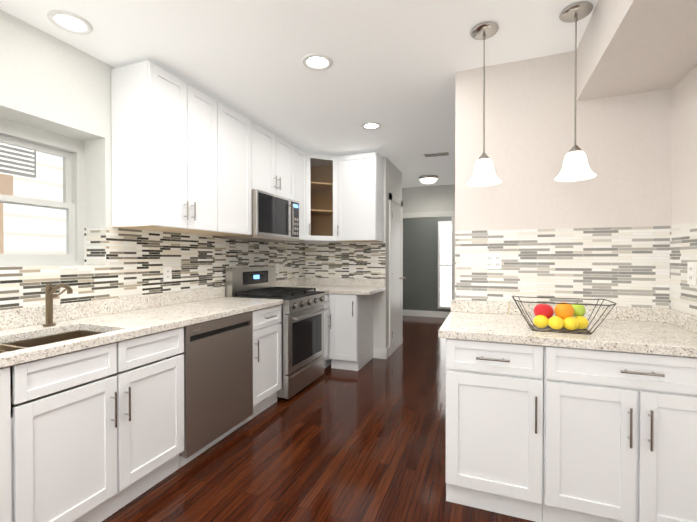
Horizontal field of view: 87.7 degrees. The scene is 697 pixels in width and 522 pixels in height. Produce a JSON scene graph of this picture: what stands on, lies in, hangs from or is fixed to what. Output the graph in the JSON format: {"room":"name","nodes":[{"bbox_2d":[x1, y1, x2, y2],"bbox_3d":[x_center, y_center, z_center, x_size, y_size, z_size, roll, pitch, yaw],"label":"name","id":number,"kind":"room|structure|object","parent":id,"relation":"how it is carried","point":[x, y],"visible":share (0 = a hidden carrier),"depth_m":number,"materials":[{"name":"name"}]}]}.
{"room":"kitchen","nodes":[
{"label":"kitchen","id":0,"kind":"room"},
{"bbox_2d":[0,9,303,343],"bbox_3d":[-1.837,-0.015,2.073,0.250,2.550,6.300,0,1,21],"label":"wall","id":1,"kind":"structure","parent":0,"point":[50,83],"depth_m":2.14,"materials":[{"name":"paint"}]},
{"bbox_2d":[0,117,84,265],"bbox_3d":[-2.001,-0.384,1.940,0.105,0.830,1.100,0,1,21],"label":"window","id":2,"kind":"structure","parent":1,"relation":"in","point":[70,151],"depth_m":2.30,"materials":[{"name":"white wood"}]},
{"bbox_2d":[0,227,303,309],"bbox_3d":[-1.715,0.015,2.032,0.005,0.470,6.289,0,1,21],"label":"wall tile","id":3,"kind":"structure","parent":1,"relation":"attached to","point":[122,262],"depth_m":2.61,"materials":[{"name":"tile"}]},
{"bbox_2d":[163,267,171,281],"bbox_3d":[-1.407,0.103,2.820,0.008,0.115,0.075,0,1,21],"label":"outlet","id":4,"kind":"object","parent":3,"relation":"attached to","point":[167,274],"visible":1,"depth_m":2.81,"materials":[{"name":"white plastic"}]},
{"bbox_2d":[275,264,278,272],"bbox_3d":[-0.844,0.089,4.297,0.008,0.115,0.075,0,1,21],"label":"outlet","id":5,"kind":"object","parent":3,"relation":"attached to","point":[277,267],"visible":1,"depth_m":4.29,"materials":[{"name":"white plastic"}]},
{"bbox_2d":[111,60,198,231],"bbox_3d":[-1.344,-0.748,2.513,0.346,1.040,0.368,0,1,21],"label":"upper cabinet","id":6,"kind":"object","parent":1,"relation":"attached to","point":[188,158],"depth_m":2.37,"materials":[{"name":"white wood"}]},
{"bbox_2d":[176,90,226,235],"bbox_3d":[-1.246,-0.751,2.770,0.346,1.040,0.431,0,1,21],"label":"upper cabinet","id":7,"kind":"object","parent":1,"relation":"attached to","point":[212,113],"depth_m":2.81,"materials":[{"name":"white wood"}]},
{"bbox_2d":[227,107,258,235],"bbox_3d":[-1.112,-0.754,3.121,0.346,1.040,0.570,0,1,21],"label":"upper cabinet","id":8,"kind":"object","parent":1,"relation":"attached to","point":[242,133],"depth_m":3.14,"materials":[{"name":"white wood"}]},
{"bbox_2d":[259,125,278,195],"bbox_3d":[-0.952,-0.965,3.539,0.346,0.625,0.454,0,1,21],"label":"upper cabinet","id":9,"kind":"object","parent":1,"relation":"attached to","point":[268,141],"depth_m":3.53,"materials":[{"name":"white wood"}]},
{"bbox_2d":[221,189,298,241],"bbox_3d":[-0.844,-0.429,3.680,0.450,0.437,0.778,0,1,21],"label":"microwave","id":10,"kind":"object","parent":9,"relation":"attached to","point":[275,218],"visible":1,"depth_m":3.51,"materials":[{"name":"silver metal"}]},
{"bbox_2d":[279,137,290,198],"bbox_3d":[-0.834,-0.968,3.848,0.346,0.625,0.454,0,1,21],"label":"upper cabinet","id":11,"kind":"object","parent":1,"relation":"attached to","point":[284,146],"depth_m":3.81,"materials":[{"name":"white wood"}]},
{"bbox_2d":[291,144,310,239],"bbox_3d":[-0.690,-0.764,4.180,0.379,1.040,0.390,0,1,21],"label":"upper cabinet","id":12,"kind":"object","parent":1,"relation":"attached to","point":[300,159],"depth_m":4.18,"materials":[{"name":"white wood"}]},
{"bbox_2d":[311,153,334,235],"bbox_3d":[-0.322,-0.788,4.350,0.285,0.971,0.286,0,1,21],"label":"upper cabinet","id":13,"kind":"object","parent":1,"relation":"attached to","point":[322,165],"depth_m":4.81,"materials":[{"name":"white"}]},
{"bbox_2d":[102,315,534,521],"bbox_3d":[0.380,1.300,3.113,3.660,0.100,10.040,0,1,21],"label":"floor","id":14,"kind":"structure","parent":0,"point":[366,442],"depth_m":2.30,"materials":[{"name":"brown wood"}]},
{"bbox_2d":[0,401,39,521],"bbox_3d":[-1.686,0.937,1.222,0.636,0.660,0.729,0,1,21],"label":"base cabinet","id":15,"kind":"object","parent":14,"relation":"on","point":[19,427],"depth_m":1.41,"materials":[{"name":"white wood"}]},
{"bbox_2d":[0,349,183,521],"bbox_3d":[-1.429,0.931,1.897,0.636,0.660,0.844,0,1,21],"label":"base cabinet","id":16,"kind":"object","parent":14,"relation":"on","point":[101,450],"depth_m":1.72,"materials":[{"name":"white wood"}]},
{"bbox_2d":[167,311,252,467],"bbox_3d":[-1.134,0.822,2.592,0.600,0.866,0.660,0,1,21],"label":"dishwasher","id":17,"kind":"object","parent":14,"relation":"on","point":[218,380],"visible":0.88,"depth_m":2.42,"materials":[{"name":"silver metal"}]},
{"bbox_2d":[247,305,281,421],"bbox_3d":[-0.963,0.816,3.117,0.636,0.868,0.435,0,1,21],"label":"base cabinet","id":18,"kind":"object","parent":14,"relation":"on","point":[267,327],"depth_m":3.00,"materials":[{"name":"white wood"}]},
{"bbox_2d":[0,285,287,367],"bbox_3d":[-1.704,0.328,1.153,0.653,0.140,4.628,0,1,21],"label":"countertop","id":19,"kind":"structure","parent":18,"relation":"on","point":[112,320],"depth_m":2.13,"materials":[{"name":"stone"}]},
{"bbox_2d":[43,283,72,326],"bbox_3d":[-1.536,0.234,1.961,0.210,0.231,0.116,0,1,21],"label":"faucet","id":20,"kind":"object","parent":19,"relation":"on","point":[49,292],"visible":1,"depth_m":1.95,"materials":[{"name":"brown metal"}]},
{"bbox_2d":[0,330,129,410],"bbox_3d":[-1.482,0.479,1.584,0.397,0.219,0.842,0,1,21],"label":"double-bowl sink","id":21,"kind":"object","parent":19,"relation":"in","point":[18,345],"depth_m":1.82,"materials":[{"name":"gold metal"}]},
{"bbox_2d":[225,267,327,399],"bbox_3d":[-0.683,0.658,3.652,0.746,1.175,0.754,0,1,21],"label":"gas range","id":22,"kind":"object","parent":14,"relation":"on","point":[302,313],"visible":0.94,"depth_m":3.47,"materials":[{"name":"silver metal"}]},
{"bbox_2d":[322,293,331,368],"bbox_3d":[-0.527,0.807,4.157,0.710,0.868,0.287,0,1,21],"label":"base cabinet","id":23,"kind":"object","parent":14,"relation":"on","point":[327,354],"depth_m":4.14,"materials":[{"name":"white wood"}]},
{"bbox_2d":[276,277,327,293],"bbox_3d":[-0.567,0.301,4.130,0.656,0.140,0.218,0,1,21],"label":"countertop","id":24,"kind":"structure","parent":23,"relation":"on","point":[296,282],"depth_m":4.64,"materials":[{"name":"stone"}]},
{"bbox_2d":[308,277,384,294],"bbox_3d":[-0.185,0.298,4.458,1.136,0.140,0.668,0,1,21],"label":"countertop","id":25,"kind":"structure","parent":23,"relation":"on","point":[357,286],"depth_m":4.59,"materials":[{"name":"stone"}]},
{"bbox_2d":[332,294,372,370],"bbox_3d":[0.027,0.805,4.373,0.360,0.868,0.681,0,1,21],"label":"base cabinet","id":26,"kind":"object","parent":14,"relation":"on","point":[352,314],"depth_m":4.12,"materials":[{"name":"white wood"}]},
{"bbox_2d":[446,338,696,521],"bbox_3d":[1.157,0.827,1.947,1.172,0.868,0.718,0,1,21],"label":"base cabinet","id":27,"kind":"object","parent":14,"relation":"on","point":[537,433],"visible":0.98,"depth_m":1.66,"materials":[{"name":"white wood"}]},
{"bbox_2d":[438,300,696,356],"bbox_3d":[1.128,0.331,1.964,1.170,0.120,0.703,0,1,21],"label":"countertop","id":28,"kind":"structure","parent":27,"relation":"on","point":[661,331],"depth_m":1.66,"materials":[{"name":"stone"}]},
{"bbox_2d":[508,296,616,334],"bbox_3d":[1.063,0.272,1.848,0.454,0.158,0.255,0,1,21],"label":"wire fruit basket","id":29,"kind":"object","parent":28,"relation":"on","point":[554,330],"visible":1,"depth_m":1.82,"materials":[{"name":"metal wire"},{"name":"fruit"}]},
{"bbox_2d":[533,302,588,329],"bbox_3d":[1.080,0.277,1.852,0.252,0.136,0.171,0,1,21],"label":"fruit","id":30,"kind":"object","parent":29,"relation":"in","point":[563,317],"visible":0.94,"depth_m":1.81,"materials":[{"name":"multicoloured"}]},
{"bbox_2d":[0,0,696,187],"bbox_3d":[0.380,-1.195,3.090,3.660,0.410,10.040,0,1,21],"label":"ceiling","id":31,"kind":"structure","parent":0,"point":[395,67],"depth_m":2.13,"materials":[{"name":"paint"}]},
{"bbox_2d":[47,10,92,34],"bbox_3d":[-1.498,-1.283,1.954,0.198,0.011,0.198,0,1,21],"label":"recessed light","id":32,"kind":"object","parent":31,"relation":"in","point":[70,22],"visible":0.96,"depth_m":1.95,"materials":[{"name":"white"}]},
{"bbox_2d":[302,53,331,70],"bbox_3d":[-0.202,-1.286,2.348,0.198,0.011,0.198,0,1,21],"label":"recessed light","id":33,"kind":"object","parent":31,"relation":"in","point":[317,61],"visible":1,"depth_m":2.34,"materials":[{"name":"white"}]},
{"bbox_2d":[361,122,381,129],"bbox_3d":[0.220,-1.297,3.482,0.198,0.011,0.198,0,1,21],"label":"recessed light","id":34,"kind":"object","parent":31,"relation":"in","point":[371,125],"visible":0.96,"depth_m":3.48,"materials":[{"name":"white"}]},
{"bbox_2d":[419,175,437,183],"bbox_3d":[1.257,-1.268,5.699,0.310,0.109,0.310,0,1,21],"label":"light","id":35,"kind":"object","parent":31,"relation":"attached to","point":[427,179],"visible":1,"depth_m":5.60,"materials":[{"name":"white glass"}]},
{"bbox_2d":[423,151,449,157],"bbox_3d":[1.082,-1.307,4.454,0.300,0.009,0.150,0,1,21],"label":"ceiling vent","id":36,"kind":"object","parent":31,"relation":"in","point":[436,154],"visible":0.96,"depth_m":4.44,"materials":[{"name":"white metal"}]},
{"bbox_2d":[467,21,501,186],"bbox_3d":[0.757,-0.861,2.025,0.186,0.856,0.186,0,1,21],"label":"pendant light","id":37,"kind":"object","parent":31,"relation":"hanging from","point":[484,175],"visible":1,"depth_m":2.00,"materials":[{"name":"white glass"}]},
{"bbox_2d":[554,1,595,181],"bbox_3d":[1.171,-0.858,1.871,0.186,0.859,0.186,0,1,21],"label":"pendant light","id":38,"kind":"object","parent":31,"relation":"hanging from","point":[575,167],"visible":1,"depth_m":1.85,"materials":[{"name":"white glass"}]},
{"bbox_2d":[314,156,387,348],"bbox_3d":[-0.160,-0.041,4.870,1.390,2.550,0.120,0,1,21],"label":"wall","id":39,"kind":"structure","parent":0,"point":[380,319],"depth_m":4.60,"materials":[{"name":"paint"}]},
{"bbox_2d":[304,242,385,278],"bbox_3d":[-0.062,-0.010,4.764,1.129,0.470,0.005,0,1,21],"label":"wall tile","id":40,"kind":"structure","parent":39,"relation":"attached to","point":[363,260],"depth_m":4.75,"materials":[{"name":"tile"}]},
{"bbox_2d":[331,152,383,242],"bbox_3d":[0.122,-0.766,4.485,0.544,1.040,0.378,0,1,21],"label":"upper cabinet","id":41,"kind":"object","parent":39,"relation":"attached to","point":[359,178],"depth_m":4.35,"materials":[{"name":"white wood"}]},
{"bbox_2d":[388,159,399,345],"bbox_3d":[0.572,-0.042,5.008,0.120,2.550,0.660,0,1,21],"label":"wall","id":42,"kind":"structure","parent":0,"point":[394,180],"depth_m":4.83,"materials":[{"name":"paint"}]},
{"bbox_2d":[384,336,400,358],"bbox_3d":[0.635,1.168,5.003,0.019,0.130,0.944,0,1,21],"label":"baseboard","id":43,"kind":"structure","parent":42,"relation":"attached to","point":[397,343],"depth_m":4.91,"materials":[{"name":"white wood"}]},
{"bbox_2d":[389,192,404,355],"bbox_3d":[0.675,0.167,5.056,0.039,2.130,0.740,0,1,21],"label":"door","id":44,"kind":"structure","parent":42,"relation":"attached to","point":[397,215],"depth_m":5.02,"materials":[{"name":"white wood"}]},
{"bbox_2d":[400,171,401,199],"bbox_3d":[0.128,-0.048,5.626,1.390,2.550,0.120,0,1,21],"label":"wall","id":45,"kind":"structure","parent":0,"point":[400,171],"depth_m":5.37,"materials":[{"name":"paint"}]},
{"bbox_2d":[403,217,451,311],"bbox_3d":[2.100,-0.067,7.753,3.560,2.550,0.120,0,1,21],"label":"wall","id":46,"kind":"structure","parent":0,"point":[420,262],"depth_m":7.89,"materials":[{"name":"grey paint"}]},
{"bbox_2d":[403,310,449,317],"bbox_3d":[2.217,1.144,7.648,3.260,0.130,0.013,0,1,21],"label":"baseboard","id":47,"kind":"structure","parent":46,"relation":"attached to","point":[440,314],"depth_m":7.85,"materials":[{"name":"white"}]},
{"bbox_2d":[438,221,451,308],"bbox_3d":[2.374,0.085,7.559,0.990,1.850,0.049,0,1,21],"label":"window","id":48,"kind":"structure","parent":46,"relation":"in","point":[444,261],"depth_m":7.68,"materials":[{"name":"white"}]},
{"bbox_2d":[402,184,454,218],"bbox_3d":[1.602,-0.055,6.445,3.560,2.550,0.120,0,1,21],"label":"wall","id":49,"kind":"structure","parent":0,"point":[430,198],"depth_m":6.44,"materials":[{"name":"paint"}]},
{"bbox_2d":[405,211,454,299],"bbox_3d":[1.268,0.174,6.499,1.300,2.090,0.019,0,1,21],"label":"door frame","id":50,"kind":"structure","parent":49,"relation":"attached to","point":[439,213],"depth_m":6.29,"materials":[{"name":"white wood"}]},
{"bbox_2d":[455,51,671,308],"bbox_3d":[1.306,-0.018,2.336,1.184,2.550,0.120,0,1,21],"label":"wall","id":51,"kind":"structure","parent":0,"point":[623,142],"depth_m":2.27,"materials":[{"name":"paint"}]},
{"bbox_2d":[455,226,666,307],"bbox_3d":[1.278,0.033,2.279,1.170,0.470,0.005,0,1,21],"label":"wall tile","id":52,"kind":"structure","parent":51,"relation":"attached to","point":[644,266],"depth_m":2.25,"materials":[{"name":"tile"}]},
{"bbox_2d":[485,253,500,268],"bbox_3d":[0.956,0.002,2.394,0.100,0.105,0.008,0,1,21],"label":"outlet","id":53,"kind":"object","parent":52,"relation":"attached to","point":[492,260],"visible":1,"depth_m":2.39,"materials":[{"name":"white plastic"}]},
{"bbox_2d":[671,66,696,315],"bbox_3d":[2.043,-0.019,2.467,0.100,2.550,9.800,0,1,21],"label":"wall","id":54,"kind":"structure","parent":0,"point":[684,159],"depth_m":1.93,"materials":[{"name":"paint"}]},
{"bbox_2d":[667,221,696,315],"bbox_3d":[1.522,0.042,1.250,0.005,0.470,1.754,0,1,21],"label":"wall tile","id":55,"kind":"structure","parent":54,"relation":"attached to","point":[681,238],"depth_m":1.94,"materials":[{"name":"tile"}]},
{"bbox_2d":[687,262,696,284],"bbox_3d":[1.737,0.062,1.835,0.008,0.115,0.075,0,1,21],"label":"outlet","id":56,"kind":"object","parent":55,"relation":"attached to","point":[691,273],"visible":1,"depth_m":1.82,"materials":[{"name":"white plastic"}]},
{"label":"outside","id":57,"kind":"structure","parent":0,"visible":0},
{"bbox_2d":[0,143,65,253],"bbox_3d":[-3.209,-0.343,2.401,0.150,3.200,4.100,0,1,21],"label":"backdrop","id":58,"kind":"structure","parent":57,"point":[28,192],"depth_m":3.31,"materials":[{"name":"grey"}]}
]}

